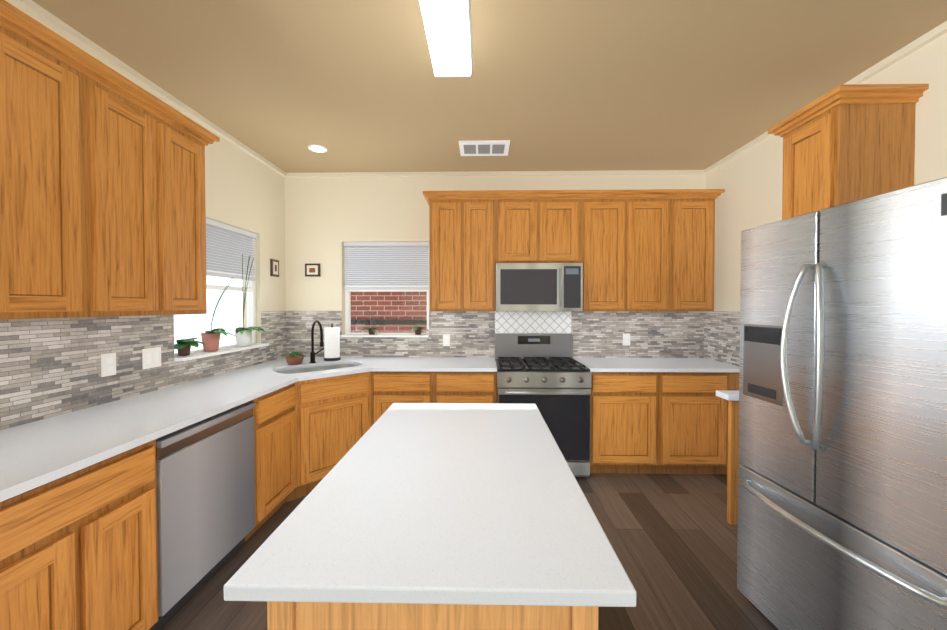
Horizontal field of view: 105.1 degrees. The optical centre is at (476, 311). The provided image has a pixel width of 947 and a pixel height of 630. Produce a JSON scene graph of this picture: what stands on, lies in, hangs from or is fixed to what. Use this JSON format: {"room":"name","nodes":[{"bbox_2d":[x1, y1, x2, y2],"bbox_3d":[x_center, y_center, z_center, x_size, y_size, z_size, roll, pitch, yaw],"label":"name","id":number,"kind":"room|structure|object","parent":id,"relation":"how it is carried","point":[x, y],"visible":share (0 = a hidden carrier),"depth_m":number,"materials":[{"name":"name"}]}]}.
{"room":"kitchen","nodes":[
{"label":"kitchen","id":0,"kind":"room"},
{"bbox_2d":[0,0,285,429],"bbox_3d":[-2.092,0.073,-1.624,0.168,2.740,10.550,0,1,1],"label":"wall","id":1,"kind":"structure","parent":0,"point":[50,367],"depth_m":2.10,"materials":[{"name":"beige"}]},
{"bbox_2d":[0,4,19,319],"bbox_3d":[-1.789,-0.494,1.047,0.343,1.046,0.403,0,1,1],"label":"upper cabinet","id":2,"kind":"object","parent":1,"relation":"attached to","point":[9,250],"depth_m":1.26,"materials":[{"name":"brown wood"}]},
{"bbox_2d":[12,12,95,318],"bbox_3d":[-1.785,-0.498,1.304,0.343,1.046,0.403,0,1,1],"label":"upper cabinet","id":3,"kind":"object","parent":1,"relation":"attached to","point":[56,109],"depth_m":1.39,"materials":[{"name":"brown wood"}]},
{"bbox_2d":[101,353,115,376],"bbox_3d":[-1.938,0.277,1.912,0.009,0.118,0.072,0,1,1],"label":"electrical outlet","id":4,"kind":"object","parent":1,"relation":"attached to","point":[108,364],"visible":1,"depth_m":1.91,"materials":[{"name":"white plastic"}]},
{"bbox_2d":[92,64,179,316],"bbox_3d":[-1.777,-0.504,1.708,0.343,1.046,0.404,0,1,1],"label":"upper cabinet","id":5,"kind":"object","parent":1,"relation":"attached to","point":[102,190],"depth_m":1.71,"materials":[{"name":"brown wood"}]},
{"bbox_2d":[142,347,160,368],"bbox_3d":[-1.933,0.274,2.162,0.009,0.118,0.118,0,1,1],"label":"double light switch","id":6,"kind":"object","parent":1,"relation":"attached to","point":[151,357],"visible":1,"depth_m":2.15,"materials":[{"name":"white plastic"}]},
{"bbox_2d":[176,116,211,314],"bbox_3d":[-1.772,-0.508,1.965,0.343,1.046,0.403,0,1,1],"label":"upper cabinet","id":7,"kind":"object","parent":1,"relation":"attached to","point":[191,143],"depth_m":2.04,"materials":[{"name":"brown wood"}]},
{"bbox_2d":[174,218,256,356],"bbox_3d":[-2.000,-0.189,2.776,0.080,0.995,0.920,0,1,1],"label":"window","id":8,"kind":"structure","parent":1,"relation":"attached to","point":[227,246],"depth_m":2.93,"materials":[{"name":"white glass"}]},
{"bbox_2d":[174,343,268,360],"bbox_3d":[-1.918,0.297,2.782,0.113,0.021,0.916,0,1,1],"label":"window sill","id":9,"kind":"structure","parent":1,"relation":"attached to","point":[209,354],"depth_m":2.65,"materials":[{"name":"white"}]},
{"bbox_2d":[174,337,204,355],"bbox_3d":[-1.914,0.233,2.406,0.160,0.118,0.178,0,1,1],"label":"potted plant","id":10,"kind":"object","parent":9,"relation":"on","point":[182,347],"visible":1,"depth_m":2.39,"materials":[{"name":"brown"}]},
{"bbox_2d":[201,277,234,351],"bbox_3d":[-1.893,0.015,2.680,0.232,0.545,0.242,0,1,1],"label":"potted plant","id":11,"kind":"object","parent":9,"relation":"on","point":[211,339],"visible":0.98,"depth_m":2.63,"materials":[{"name":"brown ceramic"}]},
{"bbox_2d":[234,254,274,345],"bbox_3d":[-1.860,-0.090,3.040,0.291,0.744,0.354,0,1,1],"label":"potted plant","id":12,"kind":"object","parent":9,"relation":"on","point":[243,336],"visible":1,"depth_m":2.98,"materials":[{"name":"white"}]},
{"bbox_2d":[270,259,278,276],"bbox_3d":[-1.913,-0.417,3.441,0.018,0.160,0.120,0,1,1],"label":"picture","id":13,"kind":"object","parent":1,"relation":"attached to","point":[274,267],"visible":0.95,"depth_m":3.42,"materials":[{"name":"brown"}]},
{"bbox_2d":[157,473,778,629],"bbox_3d":[0.066,1.484,-1.642,4.485,0.080,10.870,0,1,1],"label":"floor","id":14,"kind":"structure","parent":0,"point":[673,539],"depth_m":2.02,"materials":[{"name":"brown wood"}]},
{"bbox_2d":[149,402,255,629],"bbox_3d":[-1.602,0.961,1.832,0.600,0.855,0.626,0,1,1],"label":"dishwasher","id":15,"kind":"object","parent":14,"relation":"on","point":[205,472],"visible":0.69,"depth_m":1.74,"materials":[{"name":"silver metal"}]},
{"bbox_2d":[0,357,496,629],"bbox_3d":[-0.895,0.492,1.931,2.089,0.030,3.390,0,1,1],"label":"base cabinet","id":16,"kind":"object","parent":14,"relation":"on","point":[79,551],"depth_m":1.45,"materials":[{"name":"brown wood"}]},
{"bbox_2d":[285,351,304,364],"bbox_3d":[-1.587,0.402,3.168,0.156,0.109,0.170,0,1,1],"label":"potted plant","id":17,"kind":"object","parent":16,"relation":"on","point":[294,358],"visible":0.98,"depth_m":3.12,"materials":[{"name":"brown"}]},
{"bbox_2d":[309,320,323,362],"bbox_3d":[-1.399,0.264,3.199,0.192,0.385,0.239,0,1,1],"label":"faucet","id":18,"kind":"object","parent":16,"relation":"on","point":[312,356],"visible":1,"depth_m":3.23,"materials":[{"name":"black metal"}]},
{"bbox_2d":[278,364,357,373],"bbox_3d":[-1.315,0.585,3.051,0.677,0.189,0.677,0,1,1],"label":"sink","id":19,"kind":"object","parent":16,"relation":"in","point":[315,367],"depth_m":3.18,"materials":[{"name":"silver metal"}]},
{"bbox_2d":[324,323,340,360],"bbox_3d":[-1.363,0.280,3.422,0.150,0.345,0.150,0,1,1],"label":"paper towel holder","id":20,"kind":"object","parent":16,"relation":"on","point":[331,343],"visible":1,"depth_m":3.37,"materials":[{"name":"black"}]},
{"bbox_2d":[224,403,635,629],"bbox_3d":[-0.076,0.943,1.284,0.748,0.910,1.250,0,1,1],"label":"kitchen island","id":21,"kind":"object","parent":14,"relation":"on","point":[441,516],"visible":1,"depth_m":0.79,"materials":[{"name":"white stone"}]},
{"bbox_2d":[495,333,591,477],"bbox_3d":[0.554,0.792,3.235,0.756,1.150,0.734,0,1,1],"label":"range","id":22,"kind":"object","parent":14,"relation":"on","point":[548,375],"visible":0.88,"depth_m":2.93,"materials":[{"name":"silver metal"}]},
{"bbox_2d":[590,369,663,473],"bbox_3d":[1.220,0.927,3.285,0.570,0.878,0.619,0,1,1],"label":"base cabinet","id":23,"kind":"object","parent":14,"relation":"on","point":[627,415],"depth_m":2.98,"materials":[{"name":"brown wood"}]},
{"bbox_2d":[573,358,739,372],"bbox_3d":[1.582,0.471,3.266,1.294,0.030,0.630,0,1,1],"label":"countertop","id":24,"kind":"structure","parent":23,"relation":"on","point":[591,363],"depth_m":3.16,"materials":[{"name":"white stone"}]},
{"bbox_2d":[660,369,731,473],"bbox_3d":[1.790,0.927,3.274,0.569,0.878,0.619,0,1,1],"label":"base cabinet","id":25,"kind":"object","parent":14,"relation":"on","point":[695,418],"depth_m":2.97,"materials":[{"name":"brown wood"}]},
{"bbox_2d":[716,390,741,524],"bbox_3d":[1.909,0.954,2.377,0.602,0.852,0.130,0,1,1],"label":"desk","id":26,"kind":"object","parent":14,"relation":"on","point":[731,397],"visible":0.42,"depth_m":2.35,"materials":[{"name":"brown wood"}]},
{"bbox_2d":[737,177,946,629],"bbox_3d":[1.679,0.507,1.312,0.929,1.780,0.930,0,1,-4],"label":"refrigerator","id":27,"kind":"object","parent":14,"relation":"on","point":[842,494],"visible":1,"depth_m":1.27,"materials":[{"name":"silver metal"}]},
{"bbox_2d":[32,0,946,172],"bbox_3d":[0.066,-1.336,-1.687,4.485,0.080,10.870,0,1,1],"label":"ceiling","id":28,"kind":"structure","parent":0,"point":[546,85],"depth_m":2.04,"materials":[{"name":"beige paint"}]},
{"bbox_2d":[308,144,326,152],"bbox_3d":[-1.329,-1.366,3.035,0.150,0.008,0.150,0,1,1],"label":"recessed light","id":29,"kind":"object","parent":28,"relation":"in","point":[317,148],"visible":1,"depth_m":3.02,"materials":[{"name":"white plastic"}]},
{"bbox_2d":[419,0,472,76],"bbox_3d":[-0.138,-1.301,1.364,0.215,0.084,1.220,0,1,1],"label":"ceiling light fixture","id":30,"kind":"object","parent":28,"relation":"attached to","point":[447,24],"visible":1,"depth_m":1.66,"materials":[{"name":"white plastic"}]},
{"bbox_2d":[12,0,946,177],"bbox_3d":[0.066,-1.278,-1.686,4.165,0.035,10.550,0,1,1],"label":"crown molding","id":31,"kind":"structure","parent":28,"relation":"attached to","point":[45,16],"depth_m":2.55,"materials":[{"name":"beige"}]},
{"bbox_2d":[459,140,509,155],"bbox_3d":[0.066,-1.363,3.025,0.410,0.014,0.270,0,1,1],"label":"ceiling vent","id":32,"kind":"object","parent":28,"relation":"in","point":[486,148],"visible":0.96,"depth_m":2.99,"materials":[{"name":"white metal"}]},
{"bbox_2d":[285,175,705,357],"bbox_3d":[0.165,-0.011,3.685,4.485,2.740,0.168,0,1,1],"label":"wall","id":33,"kind":"structure","parent":0,"point":[326,218],"depth_m":3.61,"materials":[{"name":"beige paint"}]},
{"bbox_2d":[305,263,320,276],"bbox_3d":[-1.639,-0.420,3.627,0.150,0.130,0.018,0,1,1],"label":"picture","id":34,"kind":"object","parent":33,"relation":"attached to","point":[312,269],"visible":1,"depth_m":3.62,"materials":[{"name":"brown"}]},
{"bbox_2d":[341,334,428,336],"bbox_3d":[-0.911,0.238,3.651,0.871,0.021,0.113,0,1,1],"label":"window sill","id":35,"kind":"structure","parent":33,"relation":"attached to","point":[385,335],"depth_m":3.60,"materials":[{"name":"white"}]},
{"bbox_2d":[357,299,379,334],"bbox_3d":[-1.069,0.050,3.627,0.241,0.355,0.144,0,1,1],"label":"potted plant","id":36,"kind":"object","parent":35,"relation":"on","point":[371,330],"visible":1,"depth_m":3.63,"materials":[{"name":"brown"}]},
{"bbox_2d":[411,305,429,334],"bbox_3d":[-0.558,0.078,3.608,0.195,0.299,0.163,0,1,1],"label":"potted plant","id":37,"kind":"object","parent":35,"relation":"on","point":[417,330],"visible":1,"depth_m":3.62,"materials":[{"name":"brown"}]},
{"bbox_2d":[344,242,428,333],"bbox_3d":[-0.910,-0.229,3.708,0.875,0.955,0.115,0,1,1],"label":"window","id":38,"kind":"structure","parent":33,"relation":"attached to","point":[386,267],"depth_m":3.67,"materials":[{"name":"white"}]},
{"bbox_2d":[443,334,449,345],"bbox_3d":[-0.299,0.281,3.609,0.072,0.118,0.009,0,1,1],"label":"electrical outlet","id":39,"kind":"object","parent":33,"relation":"attached to","point":[446,339],"visible":1,"depth_m":3.61,"materials":[{"name":"white plastic"}]},
{"bbox_2d":[428,192,471,310],"bbox_3d":[-0.236,-0.532,3.432,0.373,1.046,0.345,0,1,1],"label":"upper cabinet","id":40,"kind":"object","parent":33,"relation":"attached to","point":[450,213],"depth_m":3.27,"materials":[{"name":"brown wood"}]},
{"bbox_2d":[472,192,495,310],"bbox_3d":[-0.009,-0.532,3.428,0.373,1.046,0.345,0,1,1],"label":"upper cabinet","id":41,"kind":"object","parent":33,"relation":"attached to","point":[483,203],"depth_m":3.26,"materials":[{"name":"brown wood"}]},
{"bbox_2d":[496,192,547,262],"bbox_3d":[0.404,-0.746,3.417,0.453,0.616,0.345,0,1,1],"label":"upper cabinet","id":42,"kind":"object","parent":33,"relation":"attached to","point":[521,217],"depth_m":3.25,"materials":[{"name":"brown wood"}]},
{"bbox_2d":[496,263,582,310],"bbox_3d":[0.557,-0.222,3.361,0.756,0.424,0.452,0,1,1],"label":"over-the-range microwave","id":43,"kind":"object","parent":42,"relation":"attached to","point":[539,286],"visible":0.94,"depth_m":3.18,"materials":[{"name":"silver metal"}]},
{"bbox_2d":[548,192,583,263],"bbox_3d":[0.711,-0.746,3.411,0.453,0.616,0.345,0,1,1],"label":"upper cabinet","id":44,"kind":"object","parent":33,"relation":"attached to","point":[565,209],"depth_m":3.25,"materials":[{"name":"brown wood"}]},
{"bbox_2d":[583,192,635,310],"bbox_3d":[1.174,-0.531,3.406,0.473,1.046,0.345,0,1,1],"label":"upper cabinet","id":45,"kind":"object","parent":33,"relation":"attached to","point":[609,266],"depth_m":3.24,"materials":[{"name":"brown wood"}]},
{"bbox_2d":[623,334,629,345],"bbox_3d":[1.481,0.271,3.576,0.072,0.118,0.009,0,1,1],"label":"electrical outlet","id":46,"kind":"object","parent":33,"relation":"attached to","point":[626,339],"visible":1,"depth_m":3.58,"materials":[{"name":"white plastic"}]},
{"bbox_2d":[636,192,675,310],"bbox_3d":[1.501,-0.531,3.400,0.472,1.046,0.345,0,1,1],"label":"upper cabinet","id":47,"kind":"object","parent":33,"relation":"attached to","point":[655,211],"depth_m":3.24,"materials":[{"name":"brown wood"}]},
{"bbox_2d":[672,192,719,310],"bbox_3d":[1.932,-0.531,3.392,0.390,1.046,0.345,0,1,1],"label":"upper cabinet","id":48,"kind":"object","parent":33,"relation":"attached to","point":[693,266],"depth_m":3.23,"materials":[{"name":"brown wood"}]},
{"bbox_2d":[704,33,946,365],"bbox_3d":[2.224,0.075,-1.704,0.168,2.740,10.550,0,1,1],"label":"wall","id":49,"kind":"structure","parent":0,"point":[750,181],"depth_m":2.87,"materials":[{"name":"beige paint"}]},
{"bbox_2d":[776,92,922,219],"bbox_3d":[2.019,-0.540,2.011,0.390,1.108,0.350,0,1,1],"label":"upper cabinet","id":50,"kind":"object","parent":49,"relation":"attached to","point":[847,147],"depth_m":1.84,"materials":[{"name":"brown wood"}]},
{"label":"outside","id":51,"kind":"structure","parent":0,"visible":0},
{"bbox_2d":[350,292,426,332],"bbox_3d":[-2.210,0.257,2.237,6.390,3.250,6.660,0,1,1],"label":"brick","id":52,"kind":"object","parent":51,"point":[391,314],"depth_m":5.40,"materials":[{"name":"red brick"}]}
]}

